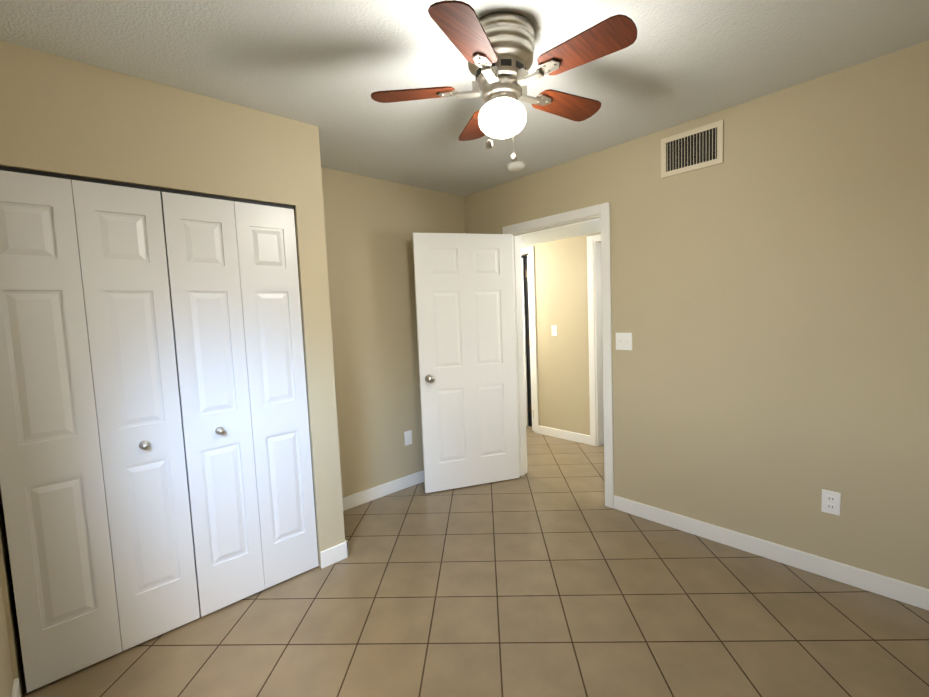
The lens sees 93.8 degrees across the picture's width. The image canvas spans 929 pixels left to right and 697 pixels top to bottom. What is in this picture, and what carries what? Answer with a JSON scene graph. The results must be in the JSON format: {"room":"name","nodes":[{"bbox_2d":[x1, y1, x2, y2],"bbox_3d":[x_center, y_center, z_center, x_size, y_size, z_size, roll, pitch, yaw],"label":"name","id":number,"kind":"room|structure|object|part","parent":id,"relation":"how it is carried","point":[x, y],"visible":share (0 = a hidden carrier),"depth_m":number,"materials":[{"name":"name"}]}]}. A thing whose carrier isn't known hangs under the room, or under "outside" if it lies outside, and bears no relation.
{"room":"empty bedroom","nodes":[
{"label":"empty bedroom","id":0,"kind":"room"},
{"bbox_2d":[0,486,22,696],"bbox_3d":[-1.649,0.132,1.366,0.132,2.440,1.807,-6,6,-42],"label":"wall","id":1,"kind":"structure","parent":0,"point":[6,679],"depth_m":1.62,"materials":[{"name":"paint"}]},
{"bbox_2d":[11,678,20,696],"bbox_3d":[-0.656,1.335,0.520,0.013,0.095,3.047,-6,6,-42],"label":"baseboard","id":2,"kind":"structure","parent":1,"relation":"attached to","point":[16,690],"depth_m":1.60,"materials":[{"name":"white wood"}]},
{"bbox_2d":[71,183,194,589],"bbox_3d":[-1.674,0.052,2.395,1.253,2.438,0.010,-6,6,-42],"label":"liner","id":3,"kind":"object","parent":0,"point":[93,384],"depth_m":2.28,"materials":[{"name":"black"}]},
{"bbox_2d":[0,40,344,566],"bbox_3d":[-1.276,0.064,2.037,1.355,2.440,0.100,-6,6,-42],"label":"wall","id":4,"kind":"structure","parent":0,"point":[61,115],"depth_m":1.97,"materials":[{"name":"paint"}]},
{"bbox_2d":[0,170,199,692],"bbox_3d":[-1.502,0.318,1.780,0.580,1.970,0.073,-6,6,-42],"label":"closet door","id":5,"kind":"structure","parent":4,"relation":"in","point":[54,492],"depth_m":1.76,"materials":[{"name":"white wood"}]},
{"bbox_2d":[0,166,294,210],"bbox_3d":[-1.350,-0.696,1.918,1.189,0.022,0.030,-6,6,-42],"label":"trim","id":6,"kind":"structure","parent":4,"relation":"attached to","point":[40,173],"depth_m":1.84,"materials":[{"name":"black metal"}]},
{"bbox_2d":[161,192,318,616],"bbox_3d":[-1.071,0.269,2.174,0.580,1.970,0.073,-6,6,-42],"label":"closet door","id":7,"kind":"structure","parent":4,"relation":"in","point":[235,297],"depth_m":2.15,"materials":[{"name":"white wood"}]},
{"bbox_2d":[320,541,348,568],"bbox_3d":[-0.745,1.183,2.496,0.167,0.095,0.013,-6,6,-42],"label":"baseboard","id":8,"kind":"structure","parent":4,"relation":"attached to","point":[334,554],"depth_m":2.49,"materials":[{"name":"white"}]},
{"bbox_2d":[321,167,464,497],"bbox_3d":[-1.089,-0.021,3.022,2.971,2.440,0.120,-6,6,-42],"label":"wall","id":9,"kind":"structure","parent":0,"point":[372,225],"depth_m":3.32,"materials":[{"name":"paint"}]},
{"bbox_2d":[342,470,423,510],"bbox_3d":[-0.504,1.093,3.517,1.603,0.095,0.013,-6,6,-42],"label":"baseboard","id":10,"kind":"structure","parent":9,"relation":"attached to","point":[366,496],"depth_m":3.38,"materials":[{"name":"white wood"}]},
{"bbox_2d":[404,430,411,445],"bbox_3d":[-0.458,0.730,3.547,0.072,0.116,0.008,-6,6,-42],"label":"electrical outlet","id":11,"kind":"object","parent":9,"relation":"attached to","point":[408,437],"visible":1,"depth_m":3.54,"materials":[{"name":"white plastic"}]},
{"bbox_2d":[0,0,928,196],"bbox_3d":[0.132,-1.219,1.542,3.211,0.080,3.877,-6,6,-42],"label":"ceiling","id":12,"kind":"structure","parent":0,"point":[327,67],"depth_m":1.80,"materials":[{"name":"white paint"}]},
{"bbox_2d":[371,0,636,161],"bbox_3d":[0.169,-0.961,1.651,0.966,0.454,0.954,-6,6,-42],"label":"ceiling fan","id":13,"kind":"object","parent":12,"relation":"hanging from","point":[496,49],"visible":1,"depth_m":1.55,"materials":[{"name":"brown wood"}]},
{"bbox_3d":[0.136,-1.097,1.649,0.260,0.180,0.260,-6,6,-42],"label":"motor","id":14,"kind":"part","parent":13,"relation":"part of","materials":[{"name":"silver metal"}]},
{"bbox_3d":[0.145,-0.872,1.666,0.184,0.131,0.184,-6,6,-42],"label":"globe","id":15,"kind":"part","parent":13,"relation":"part of","materials":[{"name":"white glass"}]},
{"bbox_2d":[507,161,525,170],"bbox_3d":[0.369,-1.294,3.093,0.132,0.034,0.132,-6,6,-42],"label":"smoke detector","id":16,"kind":"object","parent":12,"relation":"attached to","point":[516,166],"visible":0.98,"depth_m":3.06,"materials":[{"name":"white plastic"}]},
{"bbox_2d":[21,426,928,696],"bbox_3d":[0.840,1.143,3.117,5.980,0.050,5.090,-6,6,-42],"label":"floor","id":17,"kind":"structure","parent":0,"point":[549,573],"depth_m":1.96,"materials":[{"name":"tile"}]},
{"bbox_2d":[521,256,531,426],"bbox_3d":[0.604,-0.081,5.393,0.020,2.050,0.750,-6,6,-42],"label":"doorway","id":18,"kind":"structure","parent":0,"point":[527,337],"depth_m":5.21,"materials":[{"name":"black"}]},
{"bbox_2d":[521,255,533,430],"bbox_3d":[0.932,-0.084,5.333,0.776,2.020,0.362,-6,6,-42],"label":"door frame","id":19,"kind":"structure","parent":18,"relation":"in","point":[524,334],"depth_m":5.16,"materials":[{"name":"white wood"}]},
{"bbox_2d":[520,219,600,246],"bbox_3d":[0.953,-1.128,3.910,1.169,0.080,3.940,-6,6,-42],"label":"ceiling","id":20,"kind":"structure","parent":0,"point":[582,229],"depth_m":4.18,"materials":[{"name":"white"}]},
{"bbox_2d":[529,234,596,439],"bbox_3d":[1.079,-0.084,4.681,0.120,2.130,0.800,-6,6,-42],"label":"wall","id":21,"kind":"structure","parent":0,"point":[561,292],"depth_m":4.62,"materials":[{"name":"paint"}]},
{"bbox_2d":[521,246,538,432],"bbox_3d":[0.503,-0.092,5.207,0.016,2.110,0.895,-6,6,-42],"label":"door frame","id":22,"kind":"structure","parent":21,"relation":"attached to","point":[533,336],"depth_m":4.89,"materials":[{"name":"white wood"}]},
{"bbox_2d":[551,325,556,335],"bbox_3d":[0.967,-0.193,4.689,0.015,0.116,0.072,-6,6,-42],"label":"light switch","id":23,"kind":"object","parent":21,"relation":"attached to","point":[554,330],"visible":1,"depth_m":4.69,"materials":[{"name":"white plastic"}]},
{"bbox_2d":[538,425,596,445],"bbox_3d":[1.093,0.936,4.692,0.013,0.095,0.735,-6,6,-42],"label":"baseboard","id":24,"kind":"structure","parent":21,"relation":"attached to","point":[567,435],"depth_m":4.69,"materials":[{"name":"white wood"}]},
{"bbox_2d":[587,234,603,445],"bbox_3d":[1.595,-0.050,4.110,0.136,2.110,0.870,-6,6,-42],"label":"door frame","id":25,"kind":"structure","parent":21,"relation":"attached to","point":[598,342],"depth_m":4.36,"materials":[{"name":"white wood"}]},
{"bbox_2d":[464,41,928,588],"bbox_3d":[1.278,-0.094,2.726,0.120,2.440,3.757,-6,6,-42],"label":"wall","id":26,"kind":"structure","parent":0,"point":[770,304],"depth_m":2.24,"materials":[{"name":"paint"}]},
{"bbox_2d":[412,233,518,492],"bbox_3d":[0.023,0.107,3.473,0.751,2.005,0.410,-6,6,-42],"label":"door","id":27,"kind":"structure","parent":26,"relation":"in","point":[464,295],"depth_m":3.43,"materials":[{"name":"white wood"}]},
{"bbox_2d":[514,236,524,475],"bbox_3d":[0.458,0.077,3.638,0.035,2.022,0.010,-6,6,-42],"label":"door frame","id":28,"kind":"object","parent":26,"relation":"attached to","point":[519,353],"visible":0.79,"depth_m":3.63,"materials":[{"name":"white wood"}]},
{"bbox_2d":[514,216,600,235],"bbox_3d":[0.688,-0.912,3.265,0.035,0.010,0.809,-6,6,-42],"label":"door frame","id":29,"kind":"object","parent":26,"relation":"attached to","point":[564,225],"visible":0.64,"depth_m":3.23,"materials":[{"name":"white wood"}]},
{"bbox_2d":[502,202,613,507],"bbox_3d":[0.729,0.054,3.343,0.152,2.092,0.949,-6,6,-42],"label":"door frame","id":30,"kind":"structure","parent":26,"relation":"attached to","point":[607,347],"depth_m":3.01,"materials":[{"name":"white wood"}]},
{"bbox_2d":[616,333,631,349],"bbox_3d":[1.053,-0.046,2.877,0.015,0.116,0.116,-6,6,-42],"label":"light switch","id":31,"kind":"object","parent":26,"relation":"attached to","point":[623,341],"visible":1,"depth_m":2.88,"materials":[{"name":"white plastic"}]},
{"bbox_2d":[661,120,723,177],"bbox_3d":[1.293,-1.132,2.484,0.011,0.225,0.333,-6,6,-42],"label":"air vent","id":32,"kind":"object","parent":26,"relation":"in","point":[694,149],"visible":1,"depth_m":2.47,"materials":[{"name":"beige metal"}]},
{"bbox_2d":[614,495,928,610],"bbox_3d":[1.796,1.103,2.210,0.013,0.095,2.224,-6,6,-42],"label":"baseboard","id":33,"kind":"structure","parent":26,"relation":"attached to","point":[901,591],"depth_m":2.29,"materials":[{"name":"white wood"}]},
{"bbox_2d":[821,489,840,515],"bbox_3d":[1.815,0.763,2.151,0.008,0.116,0.072,-6,6,-42],"label":"electrical outlet","id":34,"kind":"object","parent":26,"relation":"attached to","point":[831,502],"visible":1,"depth_m":2.15,"materials":[{"name":"white plastic"}]}
]}

